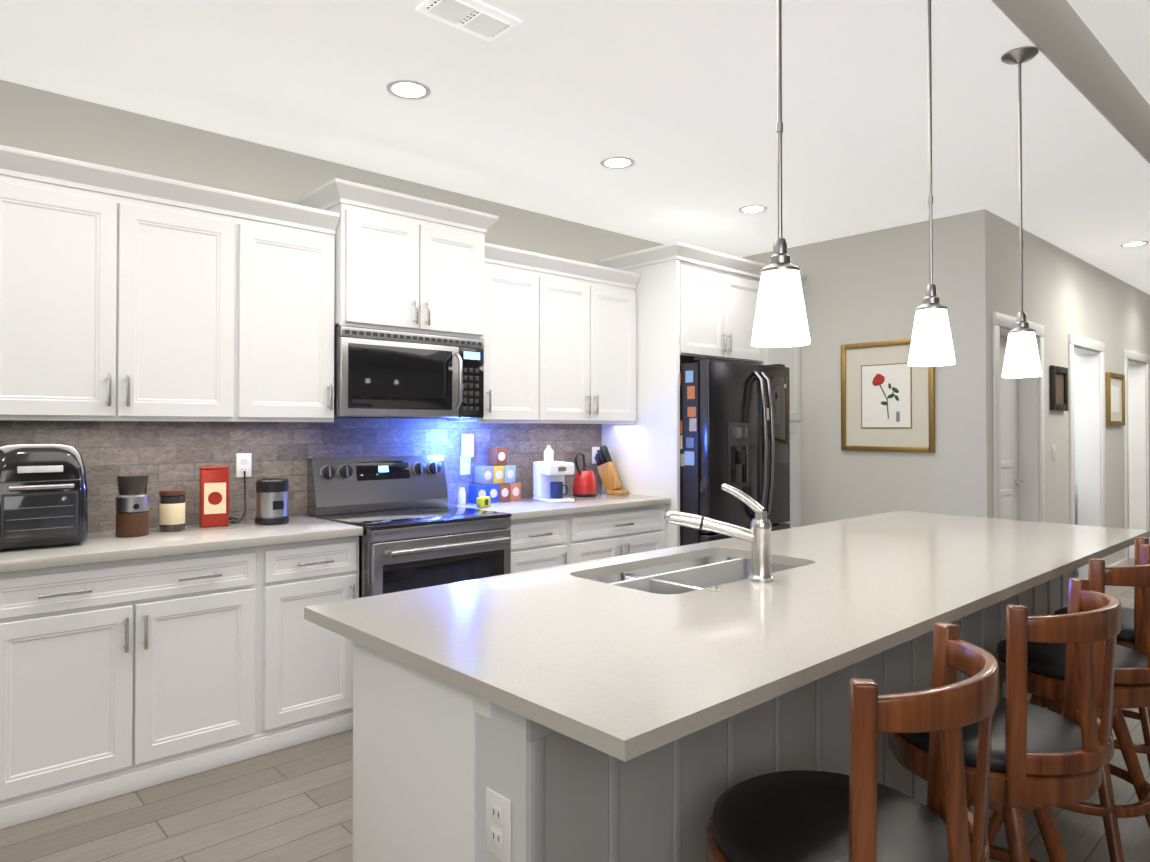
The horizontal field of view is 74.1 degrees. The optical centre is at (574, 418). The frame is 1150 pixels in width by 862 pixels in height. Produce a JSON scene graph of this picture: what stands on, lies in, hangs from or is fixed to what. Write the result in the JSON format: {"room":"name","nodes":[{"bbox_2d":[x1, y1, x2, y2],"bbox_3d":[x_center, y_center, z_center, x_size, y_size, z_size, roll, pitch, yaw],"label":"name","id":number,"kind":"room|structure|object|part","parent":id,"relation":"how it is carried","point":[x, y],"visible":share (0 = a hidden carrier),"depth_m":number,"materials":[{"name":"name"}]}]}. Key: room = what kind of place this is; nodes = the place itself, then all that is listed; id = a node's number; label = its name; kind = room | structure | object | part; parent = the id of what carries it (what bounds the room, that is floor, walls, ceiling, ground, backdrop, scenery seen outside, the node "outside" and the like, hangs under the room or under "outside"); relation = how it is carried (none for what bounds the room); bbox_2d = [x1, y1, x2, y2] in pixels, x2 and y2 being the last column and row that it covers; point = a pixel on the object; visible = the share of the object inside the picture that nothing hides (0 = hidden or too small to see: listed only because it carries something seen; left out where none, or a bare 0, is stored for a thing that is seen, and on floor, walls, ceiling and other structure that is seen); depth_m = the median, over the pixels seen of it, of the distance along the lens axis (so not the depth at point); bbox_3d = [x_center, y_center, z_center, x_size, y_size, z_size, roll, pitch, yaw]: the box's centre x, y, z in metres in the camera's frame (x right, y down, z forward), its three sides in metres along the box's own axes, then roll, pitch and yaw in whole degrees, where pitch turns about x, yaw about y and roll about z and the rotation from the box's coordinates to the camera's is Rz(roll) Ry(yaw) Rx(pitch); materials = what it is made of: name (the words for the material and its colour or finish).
{"room":"kitchen","nodes":[
{"label":"kitchen","id":0,"kind":"room"},
{"bbox_2d":[0,79,664,264],"bbox_3d":[-2.150,0.014,3.328,9.450,2.780,0.120,1,-1,-43],"label":"wall","id":1,"kind":"structure","parent":0,"point":[43,121],"depth_m":3.66,"materials":[{"name":"grey paint"}]},
{"bbox_2d":[0,161,243,420],"bbox_3d":[-1.954,-0.463,3.189,0.923,0.921,0.341,1,-1,-43],"label":"upper cabinet","id":2,"kind":"object","parent":1,"relation":"attached to","point":[126,295],"depth_m":3.06,"materials":[{"name":"white wood"}]},
{"bbox_2d":[240,209,336,421],"bbox_3d":[-1.442,-0.457,3.658,0.465,0.921,0.341,1,-1,-43],"label":"upper cabinet","id":3,"kind":"object","parent":1,"relation":"attached to","point":[287,264],"depth_m":3.53,"materials":[{"name":"white wood"}]},
{"bbox_2d":[0,418,601,532],"bbox_3d":[-1.117,0.272,4.185,3.536,0.555,0.008,1,-1,-43],"label":"backsplash","id":4,"kind":"structure","parent":1,"relation":"attached to","point":[169,455],"depth_m":3.78,"materials":[{"name":"tile"}]},
{"bbox_2d":[236,453,251,476],"bbox_3d":[-1.615,0.225,3.718,0.072,0.116,0.008,1,-1,-43],"label":"outlet","id":5,"kind":"object","parent":4,"relation":"attached to","point":[243,462],"visible":1,"depth_m":3.71,"materials":[{"name":"white plastic"}]},
{"bbox_2d":[229,471,245,523],"bbox_3d":[-1.597,0.371,3.627,0.102,0.239,0.147,1,-1,-43],"label":"power cord","id":6,"kind":"object","parent":5,"relation":"attached to","point":[231,518],"visible":0.88,"depth_m":3.67,"materials":[{"name":"black plastic"}]},
{"bbox_2d":[460,434,473,474],"bbox_3d":[-0.649,0.212,4.580,0.080,0.246,0.043,1,-1,-43],"label":"outlet","id":7,"kind":"object","parent":4,"relation":"attached to","point":[467,447],"depth_m":4.57,"materials":[{"name":"white plastic"}]},
{"bbox_2d":[592,447,599,463],"bbox_3d":[0.147,0.253,5.333,0.072,0.116,0.008,1,-1,-43],"label":"outlet","id":8,"kind":"object","parent":4,"relation":"attached to","point":[594,450],"visible":0.6,"depth_m":5.32,"materials":[{"name":"white plastic"}]},
{"bbox_2d":[298,178,497,338],"bbox_3d":[-0.924,-0.789,4.072,0.956,0.687,0.436,1,-1,-43],"label":"upper cabinet","id":9,"kind":"object","parent":1,"relation":"attached to","point":[408,263],"visible":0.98,"depth_m":3.88,"materials":[{"name":"white wood"}]},
{"bbox_2d":[334,326,483,418],"bbox_3d":[-0.923,-0.223,4.063,0.840,0.440,0.441,1,-1,-43],"label":"microwave","id":10,"kind":"object","parent":9,"relation":"attached to","point":[383,374],"visible":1,"depth_m":3.90,"materials":[{"name":"silver metal"}]},
{"bbox_2d":[447,255,542,422],"bbox_3d":[-0.485,-0.447,4.536,0.427,0.921,0.341,1,-1,-43],"label":"upper cabinet","id":11,"kind":"object","parent":1,"relation":"attached to","point":[513,341],"depth_m":4.43,"materials":[{"name":"white wood"}]},
{"bbox_2d":[543,267,636,422],"bbox_3d":[-0.012,-0.441,4.969,0.856,0.921,0.341,1,-1,-43],"label":"upper cabinet","id":12,"kind":"object","parent":1,"relation":"attached to","point":[560,341],"depth_m":4.83,"materials":[{"name":"white wood"}]},
{"bbox_2d":[612,254,767,369],"bbox_3d":[0.796,-0.725,5.489,0.958,0.630,0.688,1,-1,-43],"label":"upper cabinet","id":13,"kind":"object","parent":1,"relation":"attached to","point":[692,302],"depth_m":5.09,"materials":[{"name":"white wood"}]},
{"bbox_2d":[0,558,1149,861],"bbox_3d":[2.181,1.450,3.062,15.500,0.100,10.000,1,-1,-43],"label":"floor","id":14,"kind":"structure","parent":0,"point":[292,804],"depth_m":2.64,"materials":[{"name":"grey wood"}]},
{"bbox_2d":[0,547,263,829],"bbox_3d":[-1.862,0.964,3.072,0.945,0.874,0.611,1,-1,-43],"label":"base cabinet","id":15,"kind":"object","parent":14,"relation":"on","point":[154,656],"depth_m":2.83,"materials":[{"name":"white wood"}]},
{"bbox_2d":[0,515,362,574],"bbox_3d":[-1.697,0.507,3.212,1.420,0.040,0.637,1,-1,-43],"label":"countertop","id":16,"kind":"structure","parent":15,"relation":"on","point":[103,546],"depth_m":3.04,"materials":[{"name":"white stone"}]},
{"bbox_2d":[0,443,87,551],"bbox_3d":[-2.076,0.289,2.925,0.316,0.387,0.388,1,-1,-43],"label":"toaster oven","id":17,"kind":"object","parent":16,"relation":"on","point":[43,494],"visible":1,"depth_m":2.82,"materials":[{"name":"grey plastic"}]},
{"bbox_2d":[115,474,148,536],"bbox_3d":[-1.847,0.358,3.180,0.122,0.255,0.123,1,-1,-43],"label":"coffee grinder","id":18,"kind":"object","parent":16,"relation":"on","point":[132,508],"visible":1,"depth_m":3.13,"materials":[{"name":"silver metal"}]},
{"bbox_2d":[159,489,185,531],"bbox_3d":[-1.764,0.399,3.338,0.104,0.178,0.104,1,-1,-43],"label":"canister","id":19,"kind":"object","parent":16,"relation":"on","point":[171,510],"visible":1,"depth_m":3.30,"materials":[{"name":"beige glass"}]},
{"bbox_2d":[199,466,229,527],"bbox_3d":[-1.655,0.354,3.493,0.120,0.272,0.094,0,-1,-31],"label":"tin","id":20,"kind":"object","parent":16,"relation":"on","point":[213,496],"visible":1,"depth_m":3.45,"materials":[{"name":"red metal"}]},
{"bbox_2d":[255,478,288,524],"bbox_3d":[-1.427,0.387,3.593,0.150,0.208,0.150,1,-1,-43],"label":"canister","id":21,"kind":"object","parent":16,"relation":"on","point":[271,501],"visible":1,"depth_m":3.53,"materials":[{"name":"silver metal"}]},
{"bbox_2d":[264,535,362,753],"bbox_3d":[-1.348,0.970,3.544,0.450,0.874,0.611,1,-1,-43],"label":"base cabinet","id":22,"kind":"object","parent":14,"relation":"on","point":[308,666],"depth_m":3.30,"materials":[{"name":"white wood"}]},
{"bbox_2d":[307,455,510,597],"bbox_3d":[-0.832,0.807,3.908,0.788,1.208,0.774,1,-1,-43],"label":"range","id":23,"kind":"object","parent":14,"relation":"on","point":[405,543],"visible":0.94,"depth_m":3.85,"materials":[{"name":"silver metal"}]},
{"bbox_2d":[510,516,572,572],"bbox_3d":[-0.416,0.980,4.399,0.480,0.874,0.611,1,-1,-43],"label":"base cabinet","id":24,"kind":"object","parent":14,"relation":"on","point":[546,542],"depth_m":4.20,"materials":[{"name":"white wood"}]},
{"bbox_2d":[573,504,666,562],"bbox_3d":[0.078,0.986,4.852,0.860,0.874,0.611,1,-1,-43],"label":"base cabinet","id":25,"kind":"object","parent":14,"relation":"on","point":[601,525],"depth_m":4.60,"materials":[{"name":"white wood"}]},
{"bbox_2d":[441,492,670,519],"bbox_3d":[-0.090,0.525,4.685,1.340,0.040,0.637,1,-1,-43],"label":"countertop","id":26,"kind":"structure","parent":25,"relation":"on","point":[525,508],"depth_m":4.48,"materials":[{"name":"white stone"}]},
{"bbox_2d":[457,487,465,504],"bbox_3d":[-0.667,0.452,4.479,0.048,0.100,0.048,1,-1,-43],"label":"bottle","id":27,"kind":"object","parent":26,"relation":"on","point":[461,496],"visible":0.98,"depth_m":4.46,"materials":[{"name":"white plastic"}]},
{"bbox_2d":[476,496,490,507],"bbox_3d":[-0.518,0.470,4.316,0.042,0.060,0.102,0,-1,27],"label":"tape measure","id":28,"kind":"object","parent":26,"relation":"on","point":[483,501],"visible":1,"depth_m":4.28,"materials":[{"name":"yellow plastic"}]},
{"bbox_2d":[469,447,520,503],"bbox_3d":[-0.487,0.339,4.660,0.338,0.331,0.083,1,-1,-43],"label":"boxes","id":29,"kind":"object","parent":26,"relation":"on","point":[494,479],"visible":0.88,"depth_m":4.63,"materials":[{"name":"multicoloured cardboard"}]},
{"bbox_2d":[533,445,574,502],"bbox_3d":[-0.133,0.334,4.700,0.170,0.340,0.272,0,-1,-25],"label":"coffee maker","id":30,"kind":"object","parent":26,"relation":"on","point":[549,472],"visible":0.98,"depth_m":4.66,"materials":[{"name":"white plastic"}]},
{"bbox_2d":[573,452,596,496],"bbox_3d":[0.050,0.362,5.002,0.198,0.294,0.160,1,-1,-43],"label":"kettle","id":31,"kind":"object","parent":26,"relation":"on","point":[584,483],"visible":1,"depth_m":4.95,"materials":[{"name":"red plastic"}]},
{"bbox_2d":[595,445,628,494],"bbox_3d":[0.243,0.345,5.179,0.227,0.331,0.090,0,-1,27],"label":"knife block","id":32,"kind":"object","parent":26,"relation":"on","point":[609,476],"visible":1,"depth_m":5.15,"materials":[{"name":"brown wood"}]},
{"bbox_2d":[353,571,1076,861],"bbox_3d":[0.889,0.954,2.640,3.263,0.884,0.665,1,-1,-43],"label":"kitchen island","id":33,"kind":"object","parent":14,"relation":"on","point":[426,753],"depth_m":1.58,"materials":[{"name":"white wood"}]},
{"bbox_2d":[486,787,510,861],"bbox_3d":[-0.138,0.730,1.364,0.008,0.116,0.072,1,-1,-43],"label":"outlet","id":34,"kind":"object","parent":33,"relation":"attached to","point":[498,826],"visible":1,"depth_m":1.36,"materials":[{"name":"white plastic"}]},
{"bbox_2d":[304,511,1149,762],"bbox_3d":[0.917,0.488,2.621,3.315,0.042,1.110,1,-1,-43],"label":"island countertop","id":35,"kind":"structure","parent":33,"relation":"on","point":[622,672],"depth_m":1.79,"materials":[{"name":"white stone"}]},
{"bbox_2d":[588,551,795,590],"bbox_3d":[0.395,0.590,2.453,0.814,0.189,0.454,1,-1,-43],"label":"sink","id":36,"kind":"object","parent":35,"relation":"in","point":[717,566],"depth_m":2.64,"materials":[{"name":"silver metal"}]},
{"bbox_3d":[0.384,0.467,2.105,0.040,0.012,0.040,1,-1,-43],"label":"sink button","id":37,"kind":"part","parent":35,"relation":"part of","materials":[{"name":"silver metal"}]},
{"bbox_2d":[664,483,773,581],"bbox_3d":[0.430,0.333,2.272,0.221,0.283,0.264,1,-1,-43],"label":"faucet","id":38,"kind":"object","parent":35,"relation":"on","point":[757,536],"visible":1,"depth_m":2.24,"materials":[{"name":"silver metal"}]},
{"bbox_2d":[680,357,789,545],"bbox_3d":[0.912,0.522,5.344,0.933,1.813,0.979,1,-1,-43],"label":"refrigerator","id":39,"kind":"object","parent":14,"relation":"on","point":[735,424],"visible":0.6,"depth_m":4.91,"materials":[{"name":"black metal"}]},
{"bbox_2d":[768,282,803,527],"bbox_3d":[1.333,0.201,5.969,0.497,2.470,0.688,1,-1,-43],"label":"tall cabinet","id":40,"kind":"object","parent":14,"relation":"on","point":[788,356],"depth_m":5.83,"materials":[{"name":"white wood"}]},
{"bbox_2d":[706,622,998,861],"bbox_3d":[0.492,0.893,1.395,0.502,0.986,0.486,-1,-1,41],"label":"stool","id":41,"kind":"object","parent":14,"relation":"on","point":[858,813],"visible":1,"depth_m":1.30,"materials":[{"name":"brown wood"}]},
{"bbox_2d":[888,578,1120,861],"bbox_3d":[1.039,0.899,1.875,0.486,0.986,0.502,1,-1,-42],"label":"stool","id":42,"kind":"object","parent":14,"relation":"on","point":[1043,761],"visible":0.79,"depth_m":1.68,"materials":[{"name":"brown wood"}]},
{"bbox_2d":[988,544,1149,861],"bbox_3d":[1.634,0.906,2.459,0.486,0.986,0.502,1,-1,-37],"label":"stool","id":43,"kind":"object","parent":14,"relation":"on","point":[1045,674],"visible":0.48,"depth_m":2.30,"materials":[{"name":"brown wood"}]},
{"bbox_2d":[1054,537,1149,769],"bbox_3d":[2.100,0.912,2.895,0.486,0.986,0.502,1,-1,-36],"label":"stool","id":44,"kind":"object","parent":14,"relation":"on","point":[1126,636],"visible":0.23,"depth_m":2.73,"materials":[{"name":"brown wood"}]},
{"bbox_2d":[0,0,1149,294],"bbox_3d":[0.451,-1.556,4.986,15.500,0.400,4.880,1,-1,-43],"label":"ceiling","id":45,"kind":"structure","parent":0,"point":[546,106],"depth_m":3.33,"materials":[{"name":"white paint"}]},
{"bbox_2d":[386,80,430,99],"bbox_3d":[-0.696,-1.375,3.186,0.184,0.006,0.184,1,-1,-43],"label":"recessed light","id":46,"kind":"object","parent":45,"relation":"in","point":[409,89],"visible":1,"depth_m":3.18,"materials":[{"name":"white paint"}]},
{"bbox_2d":[416,0,520,41],"bbox_3d":[-0.363,-1.377,2.609,0.310,0.015,0.184,1,-1,-43],"label":"ceiling vent","id":47,"kind":"object","parent":45,"relation":"in","point":[476,18],"visible":1,"depth_m":2.60,"materials":[{"name":"white metal"}]},
{"bbox_2d":[600,156,634,168],"bbox_3d":[0.227,-1.364,4.059,0.184,0.006,0.184,1,-1,-43],"label":"recessed light","id":48,"kind":"object","parent":45,"relation":"in","point":[618,162],"visible":1,"depth_m":4.05,"materials":[{"name":"white paint"}]},
{"bbox_2d":[738,205,767,213],"bbox_3d":[1.149,-1.353,4.918,0.184,0.006,0.184,1,-1,-43],"label":"recessed light","id":49,"kind":"object","parent":45,"relation":"in","point":[749,209],"visible":1,"depth_m":4.92,"materials":[{"name":"white paint"}]},
{"bbox_2d":[751,0,809,346],"bbox_3d":[0.475,-0.784,1.769,0.132,1.222,0.132,1,-1,-43],"label":"pendant light","id":50,"kind":"object","parent":45,"relation":"hanging from","point":[780,320],"visible":1,"depth_m":1.73,"materials":[{"name":"white glass"}]},
{"bbox_2d":[908,0,955,365],"bbox_3d":[1.087,-0.777,2.330,0.132,1.222,0.132,1,-1,-43],"label":"pendant light","id":51,"kind":"object","parent":45,"relation":"hanging from","point":[931,343],"visible":1,"depth_m":2.30,"materials":[{"name":"white glass"}]},
{"bbox_2d":[1001,46,1041,377],"bbox_3d":[1.684,-0.770,2.878,0.132,1.222,0.132,1,-1,-43],"label":"pendant light","id":52,"kind":"object","parent":45,"relation":"hanging from","point":[1021,359],"visible":1,"depth_m":2.85,"materials":[{"name":"white glass"}]},
{"bbox_2d":[1120,241,1148,246],"bbox_3d":[4.296,-1.342,5.851,0.184,0.006,0.184,1,-1,-43],"label":"recessed light","id":53,"kind":"object","parent":45,"relation":"in","point":[1135,244],"visible":0.98,"depth_m":5.85,"materials":[{"name":"white paint"}]},
{"bbox_2d":[740,215,958,525],"bbox_3d":[1.954,0.043,5.755,0.120,2.780,1.850,1,-1,-43],"label":"wall","id":54,"kind":"structure","parent":0,"point":[865,287],"depth_m":5.49,"materials":[{"name":"grey paint"}]},
{"bbox_2d":[841,339,934,452],"bbox_3d":[2.196,-0.161,5.382,0.028,0.780,0.670,1,-1,-43],"label":"framed picture","id":55,"kind":"object","parent":54,"relation":"attached to","point":[887,398],"visible":0.94,"depth_m":5.38,"materials":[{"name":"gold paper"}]},
{"bbox_2d":[957,209,1149,566],"bbox_3d":[4.866,0.059,7.055,6.170,2.780,0.170,1,-1,-43],"label":"wall","id":56,"kind":"structure","parent":0,"point":[1065,293],"depth_m":5.67,"materials":[{"name":"grey paint"}]},
{"bbox_2d":[1000,336,1023,519],"bbox_3d":[3.021,0.412,5.407,0.796,2.011,0.085,1,-1,-43],"label":"hall door","id":57,"kind":"structure","parent":56,"relation":"in","point":[1009,439],"depth_m":5.54,"materials":[{"name":"white paint"}]},
{"bbox_2d":[992,312,1045,521],"bbox_3d":[3.052,0.366,5.374,1.000,2.125,0.191,1,-1,-43],"label":"door frame","id":58,"kind":"structure","parent":56,"relation":"attached to","point":[1031,392],"depth_m":5.60,"materials":[{"name":"white paint"}]},
{"bbox_2d":[1052,445,1054,459],"bbox_3d":[3.662,0.254,5.827,0.072,0.116,0.008,1,-1,-43],"label":"light switch","id":59,"kind":"object","parent":56,"relation":"attached to","point":[1053,452],"visible":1,"depth_m":5.82,"materials":[{"name":"white plastic"}]},
{"bbox_2d":[1049,365,1067,410],"bbox_3d":[3.744,-0.235,5.893,0.360,0.340,0.030,1,-1,-43],"label":"framed picture","id":60,"kind":"object","parent":56,"relation":"attached to","point":[1058,388],"visible":1,"depth_m":5.88,"materials":[{"name":"black wood"}]},
{"bbox_2d":[1068,333,1105,579],"bbox_3d":[4.279,0.380,6.499,1.010,2.125,0.191,1,-1,-43],"label":"door frame","id":61,"kind":"structure","parent":56,"relation":"attached to","point":[1091,432],"depth_m":6.75,"materials":[{"name":"white paint"}]},
{"bbox_2d":[1106,372,1124,425],"bbox_3d":[4.996,-0.181,7.041,0.560,0.480,0.030,1,-1,-43],"label":"framed picture","id":62,"kind":"object","parent":56,"relation":"attached to","point":[1115,398],"visible":1,"depth_m":7.03,"materials":[{"name":"brown metal"}]},
{"bbox_2d":[1108,558,1126,566],"bbox_3d":[4.923,1.389,6.966,6.184,0.120,0.014,1,-1,-43],"label":"baseboard","id":63,"kind":"structure","parent":56,"relation":"attached to","point":[1123,562],"depth_m":7.14,"materials":[{"name":"white paint"}]},
{"bbox_2d":[1123,349,1149,565],"bbox_3d":[5.584,0.395,7.695,1.010,2.125,0.191,1,-1,-43],"label":"door frame","id":64,"kind":"structure","parent":56,"relation":"attached to","point":[1137,442],"depth_m":7.94,"materials":[{"name":"white paint"}]},
{"bbox_2d":[991,0,1149,163],"bbox_3d":[2.104,-1.528,3.183,15.500,0.300,0.012,1,-1,-43],"label":"ceiling beam","id":65,"kind":"structure","parent":0,"point":[1061,37],"depth_m":3.22,"materials":[{"name":"grey paint"}]},
{"bbox_2d":[1074,354,1077,571],"bbox_3d":[4.168,0.070,7.941,0.100,2.780,2.080,1,-1,-43],"label":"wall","id":66,"kind":"structure","parent":0,"point":[1075,438],"depth_m":7.22,"materials":[{"name":"white paint"}]},
{"bbox_2d":[1067,0,1149,104],"bbox_3d":[3.835,-1.751,1.299,15.500,0.100,5.108,1,-1,-43],"label":"ceiling","id":67,"kind":"structure","parent":0,"point":[1120,29],"depth_m":3.29,"materials":[{"name":"white paint"}]}
]}

